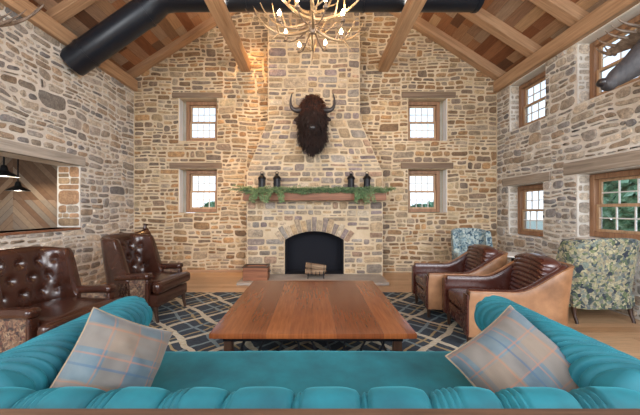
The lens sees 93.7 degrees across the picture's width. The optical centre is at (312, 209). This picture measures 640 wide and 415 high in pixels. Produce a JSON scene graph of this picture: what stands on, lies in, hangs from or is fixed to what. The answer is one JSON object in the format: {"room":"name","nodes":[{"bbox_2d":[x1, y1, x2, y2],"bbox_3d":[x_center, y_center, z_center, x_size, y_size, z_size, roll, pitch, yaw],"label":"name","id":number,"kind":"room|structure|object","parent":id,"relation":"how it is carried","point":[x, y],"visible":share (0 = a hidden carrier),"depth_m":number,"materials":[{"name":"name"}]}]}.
{"room":"lodge lounge","nodes":[
{"label":"lodge lounge","id":0,"kind":"room"},
{"bbox_2d":[0,156,56,230],"bbox_3d":[-7.125,-0.100,6.675,4.750,3.200,0.150,0,0,0],"label":"wall","id":1,"kind":"structure","parent":0,"point":[36,208],"depth_m":6.60,"materials":[{"name":"brown wood"}]},
{"bbox_2d":[0,3,133,284],"bbox_3d":[-4.526,-0.810,3.125,0.448,4.620,8.250,0,0,0],"label":"wall","id":2,"kind":"structure","parent":0,"point":[45,103],"depth_m":5.56,"materials":[{"name":"stone"}]},
{"bbox_2d":[0,4,43,26],"bbox_3d":[-4.000,-2.085,3.200,1.034,1.482,1.862,0,0,0],"label":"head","id":3,"kind":"object","parent":2,"relation":"attached to","point":[9,22],"visible":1,"depth_m":3.92},
{"bbox_2d":[0,227,80,235],"bbox_3d":[-4.525,0.340,4.280,0.450,0.040,2.560,0,0,0],"label":"trim","id":4,"kind":"structure","parent":2,"relation":"attached to","point":[40,230],"depth_m":4.76,"materials":[{"name":"brown wood"}]},
{"bbox_2d":[0,138,85,166],"bbox_3d":[-4.345,-0.905,4.140,0.090,0.170,3.080,0,0,0],"label":"trim","id":5,"kind":"structure","parent":2,"relation":"attached to","point":[8,146],"depth_m":4.72,"materials":[{"name":"brown wood"}]},
{"bbox_2d":[0,0,137,90],"bbox_3d":[-4.390,-2.990,3.125,0.320,0.260,8.250,0,0,0],"label":"trim","id":6,"kind":"structure","parent":2,"relation":"attached to","point":[41,20],"depth_m":4.95,"materials":[{"name":"brown wood"}]},
{"bbox_2d":[60,0,484,75],"bbox_3d":[-0.732,-3.239,5.360,7.425,1.636,0.494,0,0,0],"label":"ventilation duct","id":7,"kind":"object","parent":2,"relation":"attached to","point":[87,52],"visible":0.96,"depth_m":5.25,"materials":[{"name":"black metal"}]},
{"bbox_2d":[134,13,496,271],"bbox_3d":[0.060,-2.375,7.447,9.620,7.750,0.447,0,0,0],"label":"wall","id":8,"kind":"structure","parent":0,"point":[199,241],"depth_m":7.25,"materials":[{"name":"stone"}]},
{"bbox_2d":[126,13,235,78],"bbox_3d":[-2.364,-4.530,7.140,4.720,3.131,0.200,0,0,0],"label":"trim","id":9,"kind":"structure","parent":8,"relation":"attached to","point":[202,28],"depth_m":7.05,"materials":[{"name":"brown wood"}]},
{"bbox_2d":[179,169,182,211],"bbox_3d":[-3.234,-0.460,7.351,0.012,1.040,0.198,0,0,0],"label":"trim","id":10,"kind":"structure","parent":8,"relation":"attached to","point":[180,171],"depth_m":7.31,"materials":[{"name":"white paint"}]},
{"bbox_2d":[179,99,182,140],"bbox_3d":[-3.234,-2.185,7.351,0.012,1.010,0.198,0,0,0],"label":"trim","id":11,"kind":"structure","parent":8,"relation":"attached to","point":[180,101],"depth_m":7.31,"materials":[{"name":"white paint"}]},
{"bbox_2d":[169,163,221,168],"bbox_3d":[-2.830,-1.070,7.263,1.260,0.140,0.095,0,0,0],"label":"trim","id":12,"kind":"structure","parent":8,"relation":"attached to","point":[171,165],"depth_m":7.22,"materials":[{"name":"brown wood"}]},
{"bbox_2d":[172,92,222,97],"bbox_3d":[-2.790,-2.770,7.263,1.220,0.120,0.095,0,0,0],"label":"trim","id":13,"kind":"structure","parent":8,"relation":"attached to","point":[174,94],"depth_m":7.22,"materials":[{"name":"brown wood"}]},
{"bbox_2d":[186,171,216,211],"bbox_3d":[-2.735,-0.460,7.505,0.830,1.040,0.130,0,0,0],"label":"window","id":14,"kind":"structure","parent":8,"relation":"in","point":[189,174],"depth_m":7.48,"materials":[{"name":"brown wood"}]},
{"bbox_2d":[186,102,216,140],"bbox_3d":[-2.735,-2.185,7.505,0.830,1.010,0.130,0,0,0],"label":"window","id":15,"kind":"structure","parent":8,"relation":"in","point":[189,105],"depth_m":7.48,"materials":[{"name":"brown wood"}]},
{"bbox_2d":[182,270,242,271],"bbox_3d":[-2.915,1.470,7.218,2.770,0.060,0.025,0,0,0],"label":"baseboard","id":16,"kind":"structure","parent":8,"relation":"attached to","point":[182,270],"depth_m":7.21,"materials":[{"name":"brown wood"}]},
{"bbox_2d":[204,0,250,71],"bbox_3d":[-1.620,-3.445,3.125,0.230,0.230,8.250,0,0,0],"label":"ceiling beam","id":17,"kind":"structure","parent":8,"relation":"attached to","point":[218,9],"depth_m":5.66,"materials":[{"name":"brown wood"}]},
{"bbox_2d":[379,0,426,71],"bbox_3d":[1.700,-3.445,3.125,0.230,0.230,8.250,0,0,0],"label":"beam","id":18,"kind":"structure","parent":8,"relation":"attached to","point":[411,10],"depth_m":5.66,"materials":[{"name":"brown wood"}]},
{"bbox_2d":[408,171,439,211],"bbox_3d":[2.725,-0.460,7.505,0.850,1.040,0.130,0,0,0],"label":"window","id":19,"kind":"structure","parent":8,"relation":"in","point":[436,174],"depth_m":7.48,"materials":[{"name":"brown wood"}]},
{"bbox_2d":[408,102,439,140],"bbox_3d":[2.725,-2.185,7.505,0.850,1.010,0.130,0,0,0],"label":"window","id":20,"kind":"structure","parent":8,"relation":"in","point":[435,105],"depth_m":7.48,"materials":[{"name":"brown wood"}]},
{"bbox_2d":[401,163,452,168],"bbox_3d":[2.750,-1.070,7.263,1.260,0.140,0.095,0,0,0],"label":"trim","id":21,"kind":"structure","parent":8,"relation":"attached to","point":[403,165],"depth_m":7.22,"materials":[{"name":"brown wood"}]},
{"bbox_2d":[402,92,455,97],"bbox_3d":[2.790,-2.780,7.263,1.300,0.140,0.095,0,0,0],"label":"trim","id":22,"kind":"structure","parent":8,"relation":"attached to","point":[404,94],"depth_m":7.22,"materials":[{"name":"brown wood"}]},
{"bbox_2d":[443,169,446,211],"bbox_3d":[3.234,-0.460,7.351,0.012,1.040,0.198,0,0,0],"label":"trim","id":23,"kind":"structure","parent":8,"relation":"attached to","point":[444,171],"depth_m":7.31,"materials":[{"name":"white paint"}]},
{"bbox_2d":[443,99,446,140],"bbox_3d":[3.234,-2.185,7.351,0.012,1.010,0.198,0,0,0],"label":"trim","id":24,"kind":"structure","parent":8,"relation":"attached to","point":[444,101],"depth_m":7.31,"materials":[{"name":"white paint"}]},
{"bbox_2d":[390,13,505,80],"bbox_3d":[2.364,-4.530,7.140,4.720,3.131,0.200,0,0,0],"label":"trim","id":25,"kind":"structure","parent":8,"relation":"attached to","point":[424,27],"depth_m":7.04,"materials":[{"name":"brown wood"}]},
{"bbox_2d":[28,0,607,71],"bbox_3d":[0.060,-4.568,3.235,9.865,3.212,8.870,0,0,0],"label":"ceiling","id":26,"kind":"structure","parent":0,"point":[524,16],"depth_m":6.44,"materials":[{"name":"brown wood"}]},
{"bbox_2d":[45,0,97,23],"bbox_3d":[-2.364,-4.530,5.020,4.720,3.131,0.200,0,0,0],"label":"ceiling beam","id":27,"kind":"structure","parent":26,"relation":"attached to","point":[64,10],"depth_m":4.98,"materials":[{"name":"brown wood"}]},
{"bbox_2d":[246,0,369,64],"bbox_3d":[0.016,-3.877,3.632,1.635,3.745,1.336,0,0,-36],"label":"antler chandelier","id":28,"kind":"object","parent":26,"relation":"hanging from","point":[312,27],"visible":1,"depth_m":3.61,"materials":[{"name":"beige"}]},
{"bbox_2d":[459,8,541,56],"bbox_3d":[2.364,-4.530,6.040,4.720,3.131,0.200,0,0,0],"label":"beam","id":29,"kind":"structure","parent":26,"relation":"attached to","point":[485,20],"depth_m":5.94,"materials":[{"name":"brown wood"}]},
{"bbox_2d":[528,0,588,26],"bbox_3d":[2.364,-4.530,5.020,4.720,3.131,0.200,0,0,0],"label":"beam","id":30,"kind":"structure","parent":26,"relation":"attached to","point":[567,12],"depth_m":4.95,"materials":[{"name":"brown wood"}]},
{"bbox_2d":[101,272,639,359],"bbox_3d":[0.060,1.560,2.085,9.620,0.120,11.170,0,0,0],"label":"floor","id":31,"kind":"structure","parent":0,"point":[616,330],"depth_m":4.27,"materials":[{"name":"brown wood"}]},
{"bbox_2d":[149,292,473,351],"bbox_3d":[0.000,1.492,3.960,5.100,0.015,2.920,0,0,0],"label":"rug","id":32,"kind":"object","parent":31,"relation":"on","point":[191,325],"visible":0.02,"depth_m":3.76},
{"bbox_2d":[0,246,120,352],"bbox_3d":[-2.602,0.934,2.969,0.964,1.100,0.926,0,0,9],"label":"wingback chair","id":33,"kind":"object","parent":32,"relation":"on","point":[41,289],"visible":0.83,"depth_m":3.02,"materials":[{"name":"brown leather"}]},
{"bbox_2d":[27,296,112,325],"bbox_3d":[-2.477,1.014,2.949,0.660,0.180,0.690,0,0,9],"label":"seat cushion","id":34,"kind":"object","parent":33,"relation":"on","point":[59,311],"depth_m":2.88,"materials":[{"name":"brown leather"}]},
{"bbox_2d":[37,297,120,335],"bbox_3d":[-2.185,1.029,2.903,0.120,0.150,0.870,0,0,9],"label":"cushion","id":35,"kind":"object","parent":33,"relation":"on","point":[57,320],"depth_m":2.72,"materials":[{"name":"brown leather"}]},
{"bbox_2d":[100,233,189,322],"bbox_3d":[-2.425,0.914,4.340,0.970,1.140,0.886,0,0,6],"label":"wingback chair","id":36,"kind":"object","parent":32,"relation":"on","point":[132,262],"visible":0.96,"depth_m":4.08,"materials":[{"name":"brown leather"}]},
{"bbox_2d":[142,271,183,285],"bbox_3d":[-2.296,1.014,4.326,0.660,0.180,0.650,0,0,6],"label":"seat cushion","id":37,"kind":"object","parent":36,"relation":"on","point":[166,278],"depth_m":4.27,"materials":[{"name":"brown leather"}]},
{"bbox_2d":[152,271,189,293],"bbox_3d":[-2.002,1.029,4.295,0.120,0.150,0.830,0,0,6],"label":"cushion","id":38,"kind":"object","parent":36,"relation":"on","point":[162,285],"depth_m":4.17,"materials":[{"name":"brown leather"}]},
{"bbox_2d":[209,281,416,350],"bbox_3d":[0.000,1.265,3.500,1.770,0.438,1.920,0,0,0],"label":"coffee table","id":39,"kind":"object","parent":32,"relation":"on","point":[297,311],"visible":0.86,"depth_m":2.97,"materials":[{"name":"brown wood"}]},
{"bbox_2d":[412,244,507,317],"bbox_3d":[2.135,0.999,4.436,1.130,0.970,0.863,0,0,5],"label":"chair","id":40,"kind":"object","parent":32,"relation":"on","point":[479,259],"visible":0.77,"depth_m":4.16,"materials":[{"name":"leather"}]},
{"bbox_2d":[415,273,426,288],"bbox_3d":[1.975,1.069,4.450,0.760,0.180,0.620,0,0,5],"label":"seat cushion","id":41,"kind":"object","parent":40,"relation":"on","point":[419,277],"depth_m":4.56,"materials":[{"name":"leather"}]},
{"bbox_2d":[442,253,574,341],"bbox_3d":[2.235,0.999,3.525,1.130,0.970,0.863,0,0,7],"label":"chair","id":42,"kind":"object","parent":32,"relation":"on","point":[540,283],"visible":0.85,"depth_m":3.21,"materials":[{"name":"leather"}]},
{"bbox_2d":[448,288,501,311],"bbox_3d":[2.076,1.069,3.544,0.760,0.180,0.620,0,0,7],"label":"seat cushion","id":43,"kind":"object","parent":42,"relation":"on","point":[455,295],"depth_m":3.65,"materials":[{"name":"leather"}]},
{"bbox_2d":[236,274,389,285],"bbox_3d":[0.000,1.472,6.360,3.040,0.055,0.820,0,0,0],"label":"hearth slab","id":44,"kind":"object","parent":31,"relation":"on","point":[378,279],"visible":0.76,"depth_m":6.33,"materials":[{"name":"stone"}]},
{"bbox_2d":[242,264,270,280],"bbox_3d":[-1.180,1.300,6.280,0.573,0.290,0.364,0,0,0],"label":"crate","id":45,"kind":"object","parent":44,"relation":"on","point":[251,272],"visible":1,"depth_m":6.11,"materials":[{"name":"brown wood"}]},
{"bbox_3d":[0.060,1.266,6.401,0.380,0.362,0.292,0,0,0],"label":"grate","id":46,"kind":"object","parent":44,"relation":"on","visible":0},
{"bbox_2d":[305,269,324,273],"bbox_3d":[0.040,1.299,6.329,0.412,0.120,0.115,0,0,-4],"label":"log","id":47,"kind":"object","parent":46,"relation":"on","point":[310,271],"visible":1,"depth_m":6.29,"materials":[{"name":"brown wood"}]},
{"bbox_3d":[0.080,1.300,6.460,0.388,0.095,0.107,-2,0,5],"label":"log","id":48,"kind":"object","parent":46,"relation":"on","visible":0},
{"bbox_2d":[306,262,325,269],"bbox_3d":[0.060,1.199,6.389,0.438,0.173,0.125,0,0,-8],"label":"log","id":49,"kind":"object","parent":48,"relation":"on","point":[308,265],"visible":0.99,"depth_m":6.34,"materials":[{"name":"brown wood"}]},
{"bbox_2d":[246,13,382,275],"bbox_3d":[0.040,-2.175,7.011,3.130,7.350,0.476,0,0,0],"label":"stone chimney","id":50,"kind":"object","parent":31,"relation":"on","point":[346,237],"visible":0.85,"depth_m":6.79,"materials":[{"name":"beige stone"}]},
{"bbox_2d":[289,93,335,157],"bbox_3d":[-0.006,-1.786,6.481,0.886,1.461,0.859,0,0,43],"label":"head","id":51,"kind":"object","parent":50,"relation":"attached to","point":[312,119],"visible":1,"depth_m":6.29},
{"bbox_2d":[243,193,385,200],"bbox_3d":[0.040,-0.289,6.630,3.100,0.177,0.309,0,0,0],"label":"mantel beam","id":52,"kind":"structure","parent":50,"relation":"attached to","point":[288,196],"depth_m":6.48,"materials":[{"name":"brown wood"}]},
{"bbox_2d":[258,171,265,187],"bbox_3d":[-1.122,-0.616,6.600,0.186,0.485,0.186,0,0,-20],"label":"lantern","id":53,"kind":"object","parent":52,"relation":"on","point":[261,179],"visible":0.72,"depth_m":6.55,"materials":[{"name":"black metal"}]},
{"bbox_2d":[273,171,280,187],"bbox_3d":[-0.792,-0.616,6.600,0.186,0.485,0.186,0,0,-20],"label":"lantern","id":54,"kind":"object","parent":52,"relation":"on","point":[276,179],"visible":0.68,"depth_m":6.55,"materials":[{"name":"black metal"}]},
{"bbox_2d":[229,184,394,204],"bbox_3d":[-0.006,-0.326,6.406,3.600,0.459,0.360,0,0,0],"label":"evergreen garland","id":55,"kind":"object","parent":52,"relation":"on","point":[357,190],"visible":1,"depth_m":6.42,"materials":[{"name":"green plant"}]},
{"bbox_2d":[347,171,354,192],"bbox_3d":[0.836,-0.616,6.600,0.186,0.485,0.186,0,0,-20],"label":"lantern","id":56,"kind":"object","parent":52,"relation":"on","point":[350,178],"visible":0.73,"depth_m":6.55,"materials":[{"name":"black metal"}]},
{"bbox_2d":[363,171,370,191],"bbox_3d":[1.188,-0.616,6.600,0.186,0.485,0.186,0,0,-20],"label":"lantern","id":57,"kind":"object","parent":52,"relation":"on","point":[366,178],"visible":0.76,"depth_m":6.55,"materials":[{"name":"black metal"}]},
{"bbox_2d":[0,295,639,408],"bbox_3d":[0.000,1.089,1.789,3.233,0.822,1.361,0,0,0],"label":"velvet sofa","id":58,"kind":"object","parent":31,"relation":"on","point":[606,377],"visible":0.61,"depth_m":1.48,"materials":[{"name":"teal fabric"}]},
{"bbox_2d":[50,307,172,391],"bbox_3d":[-1.056,0.773,1.617,0.431,0.513,0.486,0,0,0],"label":"plaid pillow","id":59,"kind":"object","parent":58,"relation":"on","point":[111,352],"visible":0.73,"depth_m":1.50,"materials":[{"name":"fabric"}]},
{"bbox_2d":[151,351,472,395],"bbox_3d":[0.000,1.145,1.795,2.620,0.220,0.970,0,0,0],"label":"seat cushion","id":60,"kind":"object","parent":58,"relation":"on","point":[296,371],"depth_m":1.95,"materials":[{"name":"teal fabric"}]},
{"bbox_2d":[445,305,578,392],"bbox_3d":[1.140,0.814,1.639,0.638,0.440,0.461,0,0,-21],"label":"plaid pillow","id":61,"kind":"object","parent":58,"relation":"on","point":[511,352],"visible":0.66,"depth_m":1.59,"materials":[{"name":"fabric"}]},
{"bbox_2d":[0,409,639,414],"bbox_3d":[0.000,1.108,0.885,4.200,0.784,0.400,0,0,0],"label":"console table","id":62,"kind":"object","parent":31,"relation":"on","point":[2,411],"visible":1,"depth_m":1.06,"materials":[{"name":"brown wood"}]},
{"bbox_2d":[451,228,492,259],"bbox_3d":[3.219,0.940,5.994,0.806,1.120,0.967,0,0,10],"label":"wingback chair","id":63,"kind":"object","parent":31,"relation":"on","point":[461,238],"visible":0.3,"depth_m":6.29,"materials":[{"name":"blue fabric"}]},
{"bbox_2d":[507,252,521,260],"bbox_3d":[3.450,1.127,5.140,0.660,0.745,0.660,0,0,0],"label":"side table","id":64,"kind":"object","parent":31,"relation":"on","point":[511,255],"visible":0.23,"depth_m":5.12,"materials":[{"name":"white stone"}]},
{"bbox_2d":[555,238,639,323],"bbox_3d":[3.860,0.930,4.305,0.986,1.140,0.970,0,0,-2],"label":"wingback chair","id":65,"kind":"object","parent":31,"relation":"on","point":[604,270],"visible":0.67,"depth_m":3.91,"materials":[{"name":"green fabric"}]},
{"bbox_3d":[-3.400,1.057,5.700,0.435,0.894,0.516,0,0,22],"label":"stand","id":66,"kind":"object","parent":31,"relation":"on","visible":0},
{"bbox_2d":[119,223,150,233],"bbox_3d":[-3.396,0.780,5.711,0.504,1.035,0.563,0,0,22],"label":"saddle","id":67,"kind":"object","parent":66,"relation":"on","point":[145,230],"visible":0.09,"depth_m":5.87,"materials":[{"name":"brown leather"}]},
{"bbox_2d":[497,3,639,319],"bbox_3d":[4.641,-0.810,3.125,0.457,4.620,8.250,0,0,0],"label":"wall","id":68,"kind":"structure","parent":0,"point":[575,127],"depth_m":5.33,"materials":[{"name":"stone"}]},
{"bbox_2d":[502,171,550,185],"bbox_3d":[4.463,-0.635,6.300,0.095,0.170,1.400,0,0,0],"label":"trim","id":69,"kind":"structure","parent":68,"relation":"attached to","point":[545,176],"depth_m":6.15,"materials":[{"name":"brown wood"}]},
{"bbox_2d":[518,184,542,236],"bbox_3d":[4.715,0.005,6.310,0.130,1.070,1.020,0,0,0],"label":"window","id":70,"kind":"structure","parent":68,"relation":"in","point":[522,190],"depth_m":6.59,"materials":[{"name":"brown wood"}]},
{"bbox_2d":[519,71,545,127],"bbox_3d":[4.715,-2.285,6.260,0.130,1.010,1.040,0,0,0],"label":"window","id":71,"kind":"structure","parent":68,"relation":"in","point":[523,89],"depth_m":6.53,"materials":[{"name":"brown wood"}]},
{"bbox_2d":[493,0,639,92],"bbox_3d":[4.510,-2.962,3.125,0.320,0.275,8.250,0,0,0],"label":"trim","id":72,"kind":"structure","parent":68,"relation":"attached to","point":[609,10],"depth_m":5.13,"materials":[{"name":"brown wood"}]},
{"bbox_2d":[563,149,639,174],"bbox_3d":[4.463,-0.715,4.050,0.095,0.210,2.500,0,0,0],"label":"trim","id":73,"kind":"structure","parent":68,"relation":"attached to","point":[631,158],"depth_m":4.54,"materials":[{"name":"brown wood"}]},
{"bbox_2d":[589,169,639,240],"bbox_3d":[4.715,-0.075,4.100,0.130,1.030,1.900,0,0,0],"label":"window","id":74,"kind":"structure","parent":68,"relation":"in","point":[596,181],"depth_m":4.75,"materials":[{"name":"brown wood"}]},
{"bbox_2d":[589,14,639,98],"bbox_3d":[4.715,-2.290,4.025,0.130,1.000,2.050,0,0,0],"label":"window","id":75,"kind":"structure","parent":68,"relation":"in","point":[596,68],"depth_m":4.92,"materials":[{"name":"brown wood"}]},
{"bbox_2d":[595,19,639,90],"bbox_3d":[3.910,-1.811,3.277,1.180,0.880,1.372,0,0,-34],"label":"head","id":76,"kind":"object","parent":68,"relation":"attached to","point":[627,69],"visible":1,"depth_m":3.41},
{"bbox_3d":[-7.125,-1.750,3.875,4.750,0.100,5.750,0,0,0],"label":"ceiling","id":77,"kind":"structure","parent":0,"visible":0},
{"bbox_2d":[0,157,19,177],"bbox_3d":[-5.100,-1.125,4.950,0.380,1.150,0.380,0,0,0],"label":"pendant lamp","id":78,"kind":"object","parent":77,"relation":"hanging from","point":[4,172],"visible":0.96,"depth_m":4.93,"materials":[{"name":"black metal"}]},
{"bbox_2d":[4,159,29,191],"bbox_3d":[-5.900,-1.040,6.000,0.380,1.320,0.380,0,0,0],"label":"pendant lamp","id":79,"kind":"object","parent":77,"relation":"hanging from","point":[17,186],"visible":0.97,"depth_m":5.96,"materials":[{"name":"black metal"}]},
{"label":"outside","id":80,"kind":"structure","parent":0,"visible":0},
{"bbox_2d":[527,220,542,229],"bbox_3d":[10.000,2.150,15.000,100.000,0.300,90.000,0,0,0],"label":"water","id":81,"kind":"structure","parent":80,"point":[533,223],"depth_m":38.71,"materials":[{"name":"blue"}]},
{"bbox_2d":[195,201,216,212],"bbox_3d":[-7.199,0.583,23.920,4.401,2.855,4.342,0,0,-39],"label":"tree","id":82,"kind":"object","parent":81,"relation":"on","point":[212,203],"visible":0.03,"depth_m":22.75,"materials":[{"name":"green plant"}]},
{"bbox_2d":[408,200,439,212],"bbox_3d":[9.722,0.577,25.024,5.098,2.867,5.143,0,0,-44],"label":"tree","id":83,"kind":"object","parent":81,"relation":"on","point":[430,204],"visible":0.06,"depth_m":24.06,"materials":[{"name":"green plant"}]},
{"bbox_2d":[602,179,639,230],"bbox_3d":[9.980,-0.253,8.628,3.298,4.519,3.296,0,0,-5],"label":"tree","id":84,"kind":"object","parent":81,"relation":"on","point":[631,184],"visible":0.37,"depth_m":8.56,"materials":[{"name":"green plant"}]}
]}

